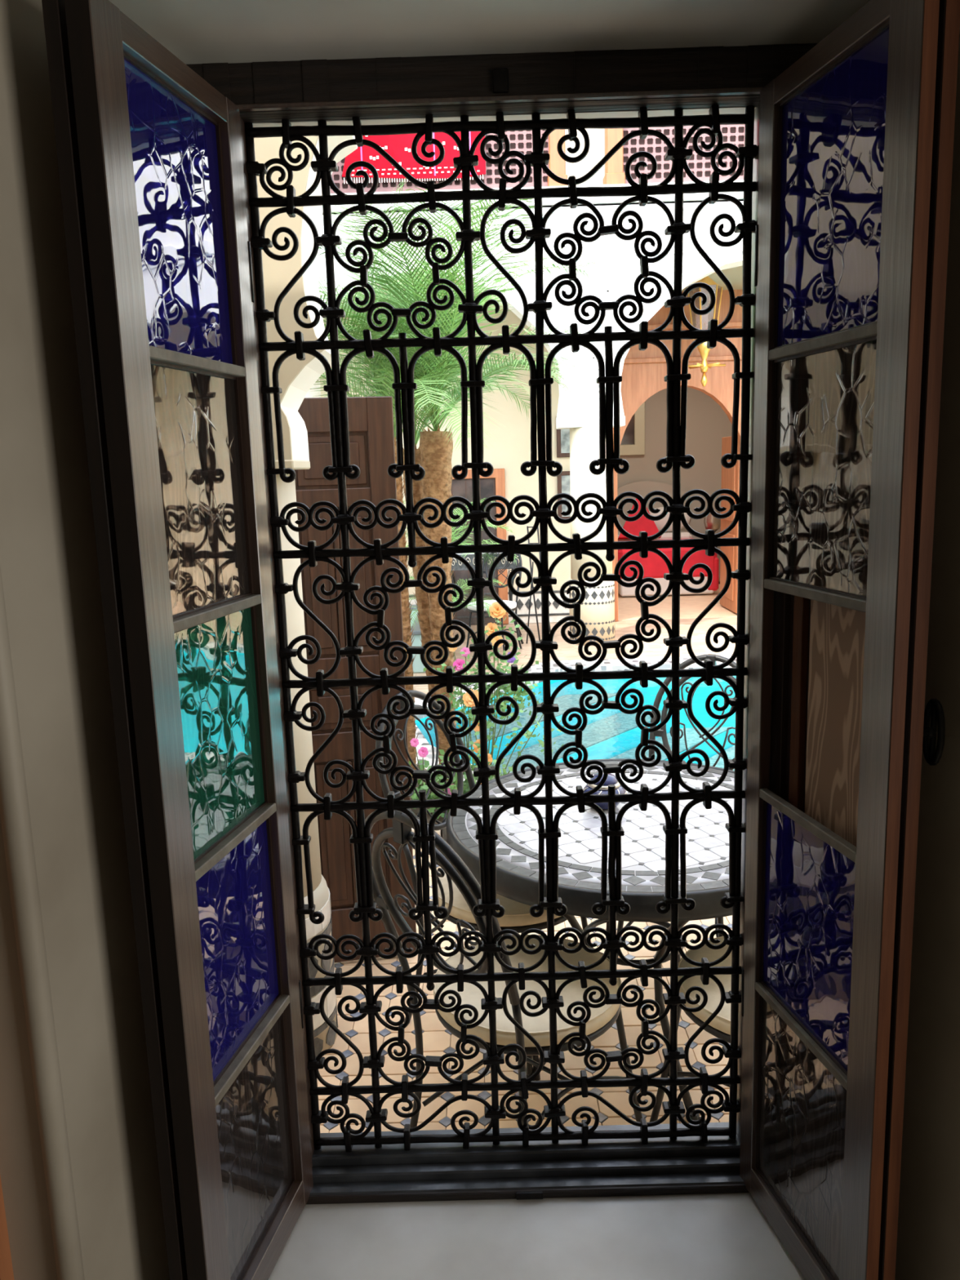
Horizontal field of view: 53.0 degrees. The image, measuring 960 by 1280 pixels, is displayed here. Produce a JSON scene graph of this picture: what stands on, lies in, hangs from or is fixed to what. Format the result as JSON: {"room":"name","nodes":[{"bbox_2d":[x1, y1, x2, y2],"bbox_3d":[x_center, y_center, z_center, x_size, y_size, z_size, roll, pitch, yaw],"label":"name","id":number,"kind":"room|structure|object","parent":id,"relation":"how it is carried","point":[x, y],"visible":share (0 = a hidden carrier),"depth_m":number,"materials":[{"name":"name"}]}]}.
{"room":"hotel room","nodes":[
{"label":"hotel room","id":0,"kind":"room"},
{"bbox_2d":[253,135,324,460],"bbox_3d":[1.387,-1.628,2.340,6.250,2.259,0.014,-2,10,0],"label":"wall","id":1,"kind":"structure","parent":0,"point":[277,274],"depth_m":2.46,"materials":[{"name":"beige paint"}]},
{"bbox_2d":[304,377,320,397],"bbox_3d":[-1.923,-2.633,5.838,0.350,6.900,9.000,-2,10,0],"label":"wall","id":2,"kind":"structure","parent":0,"point":[310,393],"depth_m":10.02,"materials":[{"name":"white paint"}]},
{"bbox_2d":[280,135,357,461],"bbox_3d":[1.388,-1.651,2.470,6.250,2.259,0.250,-2,10,0],"label":"wall","id":3,"kind":"structure","parent":0,"point":[297,390],"depth_m":2.60,"materials":[{"name":"white paint"}]},
{"bbox_2d":[0,0,959,1279],"bbox_3d":[0.051,-0.124,1.376,5.200,3.400,0.571,-2,10,0],"label":"wall","id":4,"kind":"structure","parent":0,"point":[79,1171],"depth_m":1.24,"materials":[{"name":"paint"}]},
{"bbox_2d":[0,1175,13,1279],"bbox_3d":[-0.715,0.344,1.163,0.163,2.400,0.045,-2,10,0],"label":"trim","id":5,"kind":"structure","parent":4,"relation":"attached to","point":[6,1264],"depth_m":1.25,"materials":[{"name":"orange wood"}]},
{"bbox_2d":[41,0,187,1279],"bbox_3d":[-0.418,0.138,1.409,0.023,1.815,0.375,0,10,11],"label":"window frame","id":6,"kind":"structure","parent":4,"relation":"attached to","point":[54,11],"depth_m":1.19,"materials":[{"name":"brown wood"}]},
{"bbox_2d":[109,0,870,64],"bbox_3d":[0.014,-1.317,1.172,1.260,0.978,0.555,-2,10,0],"label":"ceiling","id":7,"kind":"structure","parent":4,"relation":"attached to","point":[196,32],"depth_m":1.33,"materials":[{"name":"paint"}]},
{"bbox_2d":[186,43,817,1204],"bbox_3d":[0.058,0.055,1.626,0.950,1.900,0.151,-2,10,0],"label":"window","id":8,"kind":"structure","parent":4,"relation":"in","point":[608,83],"depth_m":1.49,"materials":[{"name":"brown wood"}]},
{"bbox_2d":[64,0,313,1279],"bbox_3d":[-0.381,0.137,1.408,0.032,1.819,0.391,0,10,11],"label":"casement","id":9,"kind":"object","parent":8,"relation":"attached to","point":[160,148],"visible":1,"depth_m":1.34,"materials":[{"name":"brown wood"}]},
{"bbox_2d":[244,104,758,1151],"bbox_3d":[0.058,0.063,1.643,0.812,1.793,0.025,-2,10,0],"label":"window grille","id":10,"kind":"object","parent":8,"relation":"attached to","point":[336,388],"visible":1,"depth_m":1.62,"materials":[{"name":"metal"}]},
{"bbox_2d":[739,0,939,1279],"bbox_3d":[0.487,0.111,1.402,0.021,1.819,0.391,-4,10,-11],"label":"casement","id":11,"kind":"object","parent":8,"relation":"attached to","point":[846,131],"visible":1,"depth_m":1.33,"materials":[{"name":"brown wood"}]},
{"bbox_2d":[268,1192,805,1279],"bbox_3d":[0.095,1.288,1.622,1.260,0.531,0.570,-2,10,0],"label":"windowsill","id":12,"kind":"structure","parent":4,"relation":"attached to","point":[709,1236],"depth_m":1.63,"materials":[{"name":"paint"}]},
{"bbox_2d":[769,0,959,1279],"bbox_3d":[0.537,0.109,1.405,0.060,1.815,0.375,-4,10,-11],"label":"shutter","id":13,"kind":"object","parent":4,"relation":"attached to","point":[818,654],"visible":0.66,"depth_m":1.31,"materials":[{"name":"brown wood"}]},
{"bbox_2d":[317,577,737,1133],"bbox_3d":[3.730,0.200,8.404,10.750,0.120,13.130,-2,10,0],"label":"floor","id":14,"kind":"structure","parent":0,"point":[437,1041],"depth_m":2.95,"materials":[{"name":"tile"}]},
{"bbox_2d":[275,469,337,1056],"bbox_3d":[-0.685,0.381,2.836,0.434,1.740,0.431,-2,10,0],"label":"column","id":15,"kind":"structure","parent":14,"relation":"on","point":[325,1037],"depth_m":2.79,"materials":[{"name":"beige paint"}]},
{"bbox_2d":[275,459,310,469],"bbox_3d":[-0.712,-0.479,2.665,0.440,0.025,0.260,-2,10,0],"label":"capital","id":16,"kind":"object","parent":15,"relation":"on","point":[292,464],"depth_m":2.58,"materials":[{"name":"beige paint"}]},
{"bbox_2d":[294,395,416,962],"bbox_3d":[-0.460,0.178,3.273,0.410,1.950,0.036,-4,10,-10],"label":"door leaf","id":17,"kind":"structure","parent":14,"relation":"on","point":[371,419],"depth_m":3.23,"materials":[{"name":"brown wood"}]},
{"bbox_2d":[408,604,425,673],"bbox_3d":[-0.650,-0.035,9.101,0.540,0.376,1.660,-2,10,0],"label":"planter","id":18,"kind":"object","parent":14,"relation":"on","point":[418,667],"visible":0.06,"depth_m":8.32,"materials":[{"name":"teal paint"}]},
{"bbox_2d":[410,766,463,841],"bbox_3d":[-0.408,0.795,5.234,1.380,0.080,1.465,-2,10,0],"label":"flower bed","id":19,"kind":"object","parent":14,"relation":"on","point":[442,833],"visible":0.02,"depth_m":4.68,"materials":[{"name":"plant"}]},
{"bbox_2d":[408,737,478,817],"bbox_3d":[-0.213,0.679,4.739,0.551,0.405,0.358,-2,10,0],"label":"flowering bush","id":20,"kind":"object","parent":19,"relation":"on","point":[423,752],"visible":0.23,"depth_m":4.75,"materials":[{"name":"green plant"}]},
{"bbox_2d":[409,737,418,746],"bbox_3d":[-0.320,0.503,4.713,0.045,0.043,0.018,-2,10,0],"label":"flower","id":21,"kind":"object","parent":20,"relation":"on","point":[414,742],"depth_m":4.71,"materials":[{"name":"pink plant"}]},
{"bbox_2d":[417,746,428,757],"bbox_3d":[-0.279,0.551,4.721,0.053,0.050,0.021,-2,10,0],"label":"flower","id":22,"kind":"object","parent":20,"relation":"on","point":[423,752],"depth_m":4.72,"materials":[{"name":"pink plant"}]},
{"bbox_2d":[310,178,607,787],"bbox_3d":[-0.359,-0.709,4.947,2.098,3.034,2.120,-9,12,-34],"label":"palm tree","id":23,"kind":"object","parent":19,"relation":"on","point":[433,374],"visible":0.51,"depth_m":4.68,"materials":[{"name":"green plant"}]},
{"bbox_2d":[417,755,512,818],"bbox_3d":[-0.073,0.729,4.659,0.533,0.326,0.311,-2,10,0],"label":"flowering bush","id":24,"kind":"object","parent":19,"relation":"on","point":[452,786],"visible":0.13,"depth_m":4.66,"materials":[{"name":"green plant"}]},
{"bbox_2d":[444,783,453,795],"bbox_3d":[-0.144,0.722,4.649,0.062,0.058,0.024,-2,10,0],"label":"flower","id":25,"kind":"object","parent":24,"relation":"on","point":[449,790],"depth_m":4.64,"materials":[{"name":"pink plant"}]},
{"bbox_2d":[423,647,541,781],"bbox_3d":[0.046,0.426,4.825,0.633,0.854,0.397,-2,10,0],"label":"flowering bush","id":26,"kind":"object","parent":19,"relation":"on","point":[459,664],"visible":0.37,"depth_m":4.78,"materials":[{"name":"green plant"}]},
{"bbox_2d":[448,647,457,652],"bbox_3d":[-0.134,0.037,4.732,0.045,0.043,0.018,-2,10,0],"label":"flower","id":27,"kind":"object","parent":26,"relation":"on","point":[452,650],"depth_m":4.73,"materials":[{"name":"orange plant"}]},
{"bbox_2d":[453,658,466,671],"bbox_3d":[-0.102,0.124,4.745,0.066,0.062,0.026,-2,10,0],"label":"flower","id":28,"kind":"object","parent":26,"relation":"on","point":[459,664],"depth_m":4.74,"materials":[{"name":"pink plant"}]},
{"bbox_2d":[460,647,470,656],"bbox_3d":[-0.073,0.059,4.766,0.049,0.047,0.019,-2,10,0],"label":"flower","id":29,"kind":"object","parent":26,"relation":"on","point":[466,650],"depth_m":4.77,"materials":[{"name":"pink plant"}]},
{"bbox_2d":[506,652,515,663],"bbox_3d":[0.152,0.087,4.739,0.057,0.054,0.022,-2,10,0],"label":"flower","id":30,"kind":"object","parent":26,"relation":"on","point":[511,660],"depth_m":4.74,"materials":[{"name":"purple plant"}]},
{"bbox_2d":[442,601,564,788],"bbox_3d":[0.122,0.345,4.687,0.588,1.060,0.377,-2,10,0],"label":"flowering bush","id":31,"kind":"object","parent":19,"relation":"on","point":[495,610],"visible":0.4,"depth_m":4.67,"materials":[{"name":"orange plant"}]},
{"bbox_2d":[462,688,478,706],"bbox_3d":[-0.038,0.283,4.639,0.094,0.089,0.037,-2,10,0],"label":"flower","id":32,"kind":"object","parent":31,"relation":"on","point":[468,700],"depth_m":4.64,"materials":[{"name":"orange plant"}]},
{"bbox_2d":[472,721,479,731],"bbox_3d":[-0.004,0.413,4.644,0.070,0.066,0.027,-2,10,0],"label":"flower","id":33,"kind":"object","parent":31,"relation":"on","point":[477,729],"depth_m":4.64,"materials":[{"name":"orange plant"}]},
{"bbox_2d":[472,738,480,754],"bbox_3d":[0.000,0.523,4.714,0.074,0.070,0.029,-2,10,0],"label":"flower","id":34,"kind":"object","parent":31,"relation":"on","point":[477,741],"depth_m":4.72,"materials":[{"name":"orange plant"}]},
{"bbox_2d":[487,753,493,764],"bbox_3d":[0.032,0.580,4.674,0.062,0.058,0.024,-2,10,0],"label":"flower","id":35,"kind":"object","parent":31,"relation":"on","point":[490,759],"depth_m":4.67,"materials":[{"name":"orange plant"}]},
{"bbox_2d":[484,622,498,635],"bbox_3d":[0.057,-0.051,4.663,0.070,0.066,0.027,-2,10,0],"label":"flower","id":36,"kind":"object","parent":31,"relation":"on","point":[491,627],"depth_m":4.66,"materials":[{"name":"orange plant"}]},
{"bbox_2d":[491,635,503,647],"bbox_3d":[0.084,0.008,4.624,0.062,0.058,0.024,-2,10,0],"label":"flower","id":37,"kind":"object","parent":31,"relation":"on","point":[497,637],"depth_m":4.62,"materials":[{"name":"orange plant"}]},
{"bbox_2d":[488,601,506,618],"bbox_3d":[0.085,-0.144,4.645,0.086,0.081,0.034,-2,10,0],"label":"flower","id":38,"kind":"object","parent":31,"relation":"on","point":[495,611],"depth_m":4.64,"materials":[{"name":"orange plant"}]},
{"bbox_2d":[403,498,518,630],"bbox_3d":[-0.298,-0.462,8.270,1.252,1.480,1.258,-8,12,-32],"label":"shrub","id":39,"kind":"object","parent":14,"relation":"on","point":[459,536],"visible":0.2,"depth_m":8.17,"materials":[{"name":"green plant"}]},
{"bbox_2d":[375,689,589,1080],"bbox_3d":[0.017,0.695,2.996,0.639,1.030,0.466,6,13,37],"label":"garden chair","id":40,"kind":"object","parent":14,"relation":"on","point":[517,917],"visible":0.34,"depth_m":2.94,"materials":[{"name":"metal"}]},
{"bbox_2d":[437,873,560,926],"bbox_3d":[0.087,0.753,2.954,0.466,0.058,0.466,6,13,37],"label":"cushion","id":41,"kind":"object","parent":40,"relation":"on","point":[517,913],"depth_m":2.77,"materials":[{"name":"beige fabric"}]},
{"bbox_2d":[450,552,524,644],"bbox_3d":[0.032,-0.451,9.728,0.800,0.934,0.560,-2,10,0],"label":"bistro table","id":42,"kind":"object","parent":14,"relation":"on","point":[457,565],"visible":0.41,"depth_m":9.40,"materials":[{"name":"tile"}]},
{"bbox_2d":[464,542,522,657],"bbox_3d":[0.139,-0.394,9.109,0.466,1.030,0.639,2,11,20],"label":"garden chair","id":43,"kind":"object","parent":14,"relation":"on","point":[512,605],"visible":0.48,"depth_m":9.19,"materials":[{"name":"metal"}]},
{"bbox_2d":[466,600,516,611],"bbox_3d":[0.111,-0.328,9.039,0.466,0.058,0.466,2,11,20],"label":"cushion","id":44,"kind":"object","parent":43,"relation":"on","point":[512,605],"depth_m":8.94,"materials":[{"name":"white fabric"}]},
{"bbox_2d":[364,808,642,1128],"bbox_3d":[0.057,0.815,2.312,0.466,1.030,0.639,8,14,43],"label":"garden chair","id":45,"kind":"object","parent":14,"relation":"on","point":[602,1019],"visible":0.52,"depth_m":2.21,"materials":[{"name":"metal"}]},
{"bbox_2d":[433,935,622,1047],"bbox_3d":[0.117,0.854,2.383,0.466,0.058,0.466,8,14,43],"label":"cushion","id":46,"kind":"object","parent":45,"relation":"on","point":[602,1019],"depth_m":2.27,"materials":[{"name":"beige fabric"}]},
{"bbox_2d":[526,525,551,643],"bbox_3d":[0.573,-0.544,9.518,0.265,1.153,0.234,-2,10,0],"label":"folding chair","id":47,"kind":"object","parent":14,"relation":"on","point":[532,587],"visible":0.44,"depth_m":9.52,"materials":[{"name":"metal"}]},
{"bbox_2d":[414,655,736,791],"bbox_3d":[3.511,1.067,6.872,8.620,1.322,3.650,-2,10,0],"label":"swimming pool","id":48,"kind":"object","parent":14,"relation":"in","point":[608,734],"visible":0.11,"depth_m":7.97,"materials":[{"name":"teal liquid"}]},
{"bbox_2d":[414,675,736,746],"bbox_3d":[3.513,1.108,6.854,8.020,1.250,3.100,-2,10,0],"label":"basin","id":49,"kind":"object","parent":48,"relation":"in","point":[610,727],"depth_m":8.04,"materials":[{"name":"teal liquid"}]},
{"bbox_2d":[445,758,734,1119],"bbox_3d":[0.445,0.862,2.800,1.060,0.750,1.060,-2,10,0],"label":"table","id":50,"kind":"object","parent":14,"relation":"on","point":[707,837],"visible":0.4,"depth_m":2.53,"materials":[{"name":"tile"}]},
{"bbox_2d":[582,772,626,809],"bbox_3d":[0.362,0.436,2.801,0.134,0.099,0.132,-2,10,0],"label":"ceramic pot","id":51,"kind":"object","parent":50,"relation":"on","point":[611,780],"visible":0.39,"depth_m":2.77,"materials":[{"name":"ceramic"}]},
{"bbox_2d":[568,424,614,644],"bbox_3d":[1.086,-1.021,9.391,0.450,2.100,0.447,-2,10,0],"label":"column","id":52,"kind":"structure","parent":14,"relation":"on","point":[597,608],"depth_m":9.23,"materials":[{"name":"white paint"}]},
{"bbox_2d":[555,416,625,429],"bbox_3d":[1.053,-2.079,9.204,0.620,0.090,0.360,-2,10,0],"label":"capital","id":53,"kind":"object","parent":52,"relation":"on","point":[575,422],"depth_m":9.03,"materials":[{"name":"white paint"}]},
{"bbox_2d":[617,480,719,596],"bbox_3d":[2.444,-1.462,13.355,1.320,1.460,1.860,-2,10,0],"label":"sofa","id":54,"kind":"object","parent":14,"relation":"on","point":[655,566],"visible":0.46,"depth_m":12.56,"materials":[{"name":"fabric"}]},
{"bbox_2d":[617,497,661,539],"bbox_3d":[2.238,-1.722,13.577,0.600,0.580,0.283,-2,10,0],"label":"cushion","id":55,"kind":"object","parent":54,"relation":"on","point":[642,524],"visible":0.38,"depth_m":13.50,"materials":[{"name":"red fabric"}]},
{"bbox_2d":[648,506,691,531],"bbox_3d":[2.699,-1.743,13.864,0.689,0.355,0.239,-1,10,4],"label":"pillow","id":56,"kind":"object","parent":54,"relation":"on","point":[660,523],"visible":0.37,"depth_m":13.78,"materials":[{"name":"fabric"}]},
{"bbox_2d":[616,653,736,965],"bbox_3d":[0.732,0.612,3.342,0.466,1.030,0.639,3,11,25],"label":"garden chair","id":57,"kind":"object","parent":14,"relation":"on","point":[662,732],"visible":0.21,"depth_m":3.52,"materials":[{"name":"metal"}]},
{"bbox_2d":[648,936,731,1122],"bbox_3d":[0.760,0.801,2.269,0.466,1.030,0.639,-8,12,-31],"label":"garden chair","id":58,"kind":"object","parent":14,"relation":"on","point":[719,1027],"visible":0.06,"depth_m":2.31,"materials":[{"name":"metal"}]},
{"bbox_2d":[677,937,731,1035],"bbox_3d":[0.716,0.841,2.350,0.466,0.058,0.466,-8,12,-31],"label":"cushion","id":59,"kind":"object","parent":58,"relation":"on","point":[721,1024],"depth_m":2.29,"materials":[{"name":"beige fabric"}]},
{"bbox_3d":[3.377,-1.132,13.820,0.400,0.630,0.400,-2,10,0],"label":"bedside table","id":60,"kind":"object","parent":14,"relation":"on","visible":0},
{"bbox_2d":[703,509,720,532],"bbox_3d":[3.301,-1.633,13.649,0.250,0.420,0.250,-2,10,0],"label":"lamp","id":61,"kind":"object","parent":60,"relation":"on","point":[711,522],"visible":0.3,"depth_m":13.55,"materials":[{"name":"metal"}]},
{"bbox_2d":[317,199,742,421],"bbox_3d":[3.609,-3.121,9.018,10.800,1.890,0.320,-2,10,0],"label":"wall","id":62,"kind":"structure","parent":0,"point":[605,248],"depth_m":8.81,"materials":[{"name":"white paint"}]},
{"bbox_2d":[321,180,743,262],"bbox_3d":[3.585,-3.899,8.854,10.800,0.600,0.390,-2,10,0],"label":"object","id":63,"kind":"structure","parent":62,"relation":"attached to","point":[739,195],"depth_m":8.68,"materials":[{"name":"white paint"}]},
{"bbox_2d":[329,129,549,193],"bbox_3d":[-0.589,-4.763,8.670,2.468,1.380,0.085,-2,10,0],"label":"lattice screen","id":64,"kind":"object","parent":63,"relation":"on","point":[521,141],"visible":0.12,"depth_m":8.74,"materials":[{"name":"white wood"}]},
{"bbox_2d":[342,131,485,183],"bbox_3d":[-0.607,-4.522,8.633,1.300,0.760,0.020,-2,10,0],"label":"rug","id":65,"kind":"object","parent":64,"relation":"hanging from","point":[398,147],"visible":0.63,"depth_m":8.66,"materials":[{"name":"red fabric"}]},
{"bbox_2d":[546,129,567,186],"bbox_3d":[0.671,-5.181,8.572,0.175,2.200,0.175,-2,10,0],"label":"post","id":66,"kind":"object","parent":63,"relation":"on","point":[557,164],"visible":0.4,"depth_m":8.65,"materials":[{"name":"beige wood"}]},
{"bbox_2d":[603,128,625,184],"bbox_3d":[1.188,-5.197,8.569,0.180,2.200,0.180,-2,10,0],"label":"post","id":67,"kind":"object","parent":63,"relation":"on","point":[615,174],"visible":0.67,"depth_m":8.65,"materials":[{"name":"beige wood"}]},
{"bbox_2d":[622,124,745,183],"bbox_3d":[1.825,-4.835,8.656,1.178,1.380,0.085,-2,10,0],"label":"lattice screen","id":68,"kind":"object","parent":63,"relation":"on","point":[700,166],"visible":0.18,"depth_m":8.72,"materials":[{"name":"white wood"}]},
{"bbox_2d":[560,238,742,416],"bbox_3d":[2.423,-2.881,8.893,3.408,1.630,0.021,-2,10,0],"label":"relief","id":69,"kind":"object","parent":62,"relation":"attached to","point":[609,295],"visible":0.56,"depth_m":8.82,"materials":[{"name":"white paint"}]},
{"bbox_2d":[320,128,742,595],"bbox_3d":[3.599,-3.706,10.341,10.800,7.100,0.250,-2,10,0],"label":"wall","id":70,"kind":"structure","parent":0,"point":[511,448],"depth_m":10.46,"materials":[{"name":"beige paint"}]},
{"bbox_2d":[450,468,508,625],"bbox_3d":[-0.127,-1.016,10.663,0.845,1.720,0.061,-2,10,0],"label":"door","id":71,"kind":"structure","parent":70,"relation":"in","point":[494,484],"depth_m":10.61,"materials":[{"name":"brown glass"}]},
{"bbox_2d":[408,590,569,623],"bbox_3d":[-0.139,-0.347,10.796,3.020,0.357,0.034,-2,10,0],"label":"baseboard","id":72,"kind":"structure","parent":70,"relation":"attached to","point":[557,612],"depth_m":10.79,"materials":[{"name":"white tile"}]},
{"bbox_2d":[555,416,569,457],"bbox_3d":[1.004,-2.215,10.464,0.340,0.440,0.027,-2,10,0],"label":"picture","id":73,"kind":"object","parent":70,"relation":"attached to","point":[562,435],"visible":0.3,"depth_m":10.47,"materials":[{"name":"brown wood"}]},
{"bbox_2d":[560,428,569,453],"bbox_3d":[1.004,-2.215,10.467,0.260,0.360,0.012,-2,10,0],"label":"print","id":74,"kind":"object","parent":73,"relation":"on","point":[565,433],"depth_m":10.47},
{"bbox_2d":[557,471,570,519],"bbox_3d":[1.023,-1.585,10.575,0.340,0.540,0.027,-2,10,0],"label":"picture","id":75,"kind":"object","parent":70,"relation":"attached to","point":[563,479],"visible":0.11,"depth_m":10.56,"materials":[{"name":"brown wood"}]},
{"bbox_2d":[561,475,570,516],"bbox_3d":[1.023,-1.585,10.579,0.260,0.460,0.012,-2,10,0],"label":"print","id":76,"kind":"object","parent":75,"relation":"on","point":[565,478],"depth_m":10.56},
{"bbox_2d":[612,289,742,621],"bbox_3d":[2.212,-2.032,10.883,1.780,3.500,0.970,-2,10,0],"label":"archway","id":77,"kind":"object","parent":70,"relation":"in","point":[643,371],"depth_m":10.30,"materials":[{"name":"orange paint"}]},
{"bbox_2d":[322,199,742,214],"bbox_3d":[3.579,-4.183,9.398,10.800,0.130,1.440,-2,10,0],"label":"ceiling","id":78,"kind":"structure","parent":0,"point":[740,199],"depth_m":8.71,"materials":[{"name":"white paint"}]},
{"bbox_2d":[688,275,725,386],"bbox_3d":[2.260,-3.372,9.665,0.430,1.600,0.382,-2,10,0],"label":"lantern","id":79,"kind":"object","parent":78,"relation":"hanging from","point":[700,322],"visible":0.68,"depth_m":9.61,"materials":[{"name":"gold metal"}]},
{"bbox_2d":[617,386,732,577],"bbox_3d":[2.653,-2.691,14.229,4.000,3.600,0.150,-2,10,0],"label":"wall","id":80,"kind":"structure","parent":0,"point":[707,423],"depth_m":14.13,"materials":[{"name":"paint"}]},
{"bbox_2d":[619,401,644,455],"bbox_3d":[1.983,-3.292,14.011,0.840,1.200,0.050,-2,10,0],"label":"picture","id":81,"kind":"object","parent":80,"relation":"attached to","point":[633,442],"visible":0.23,"depth_m":14.06,"materials":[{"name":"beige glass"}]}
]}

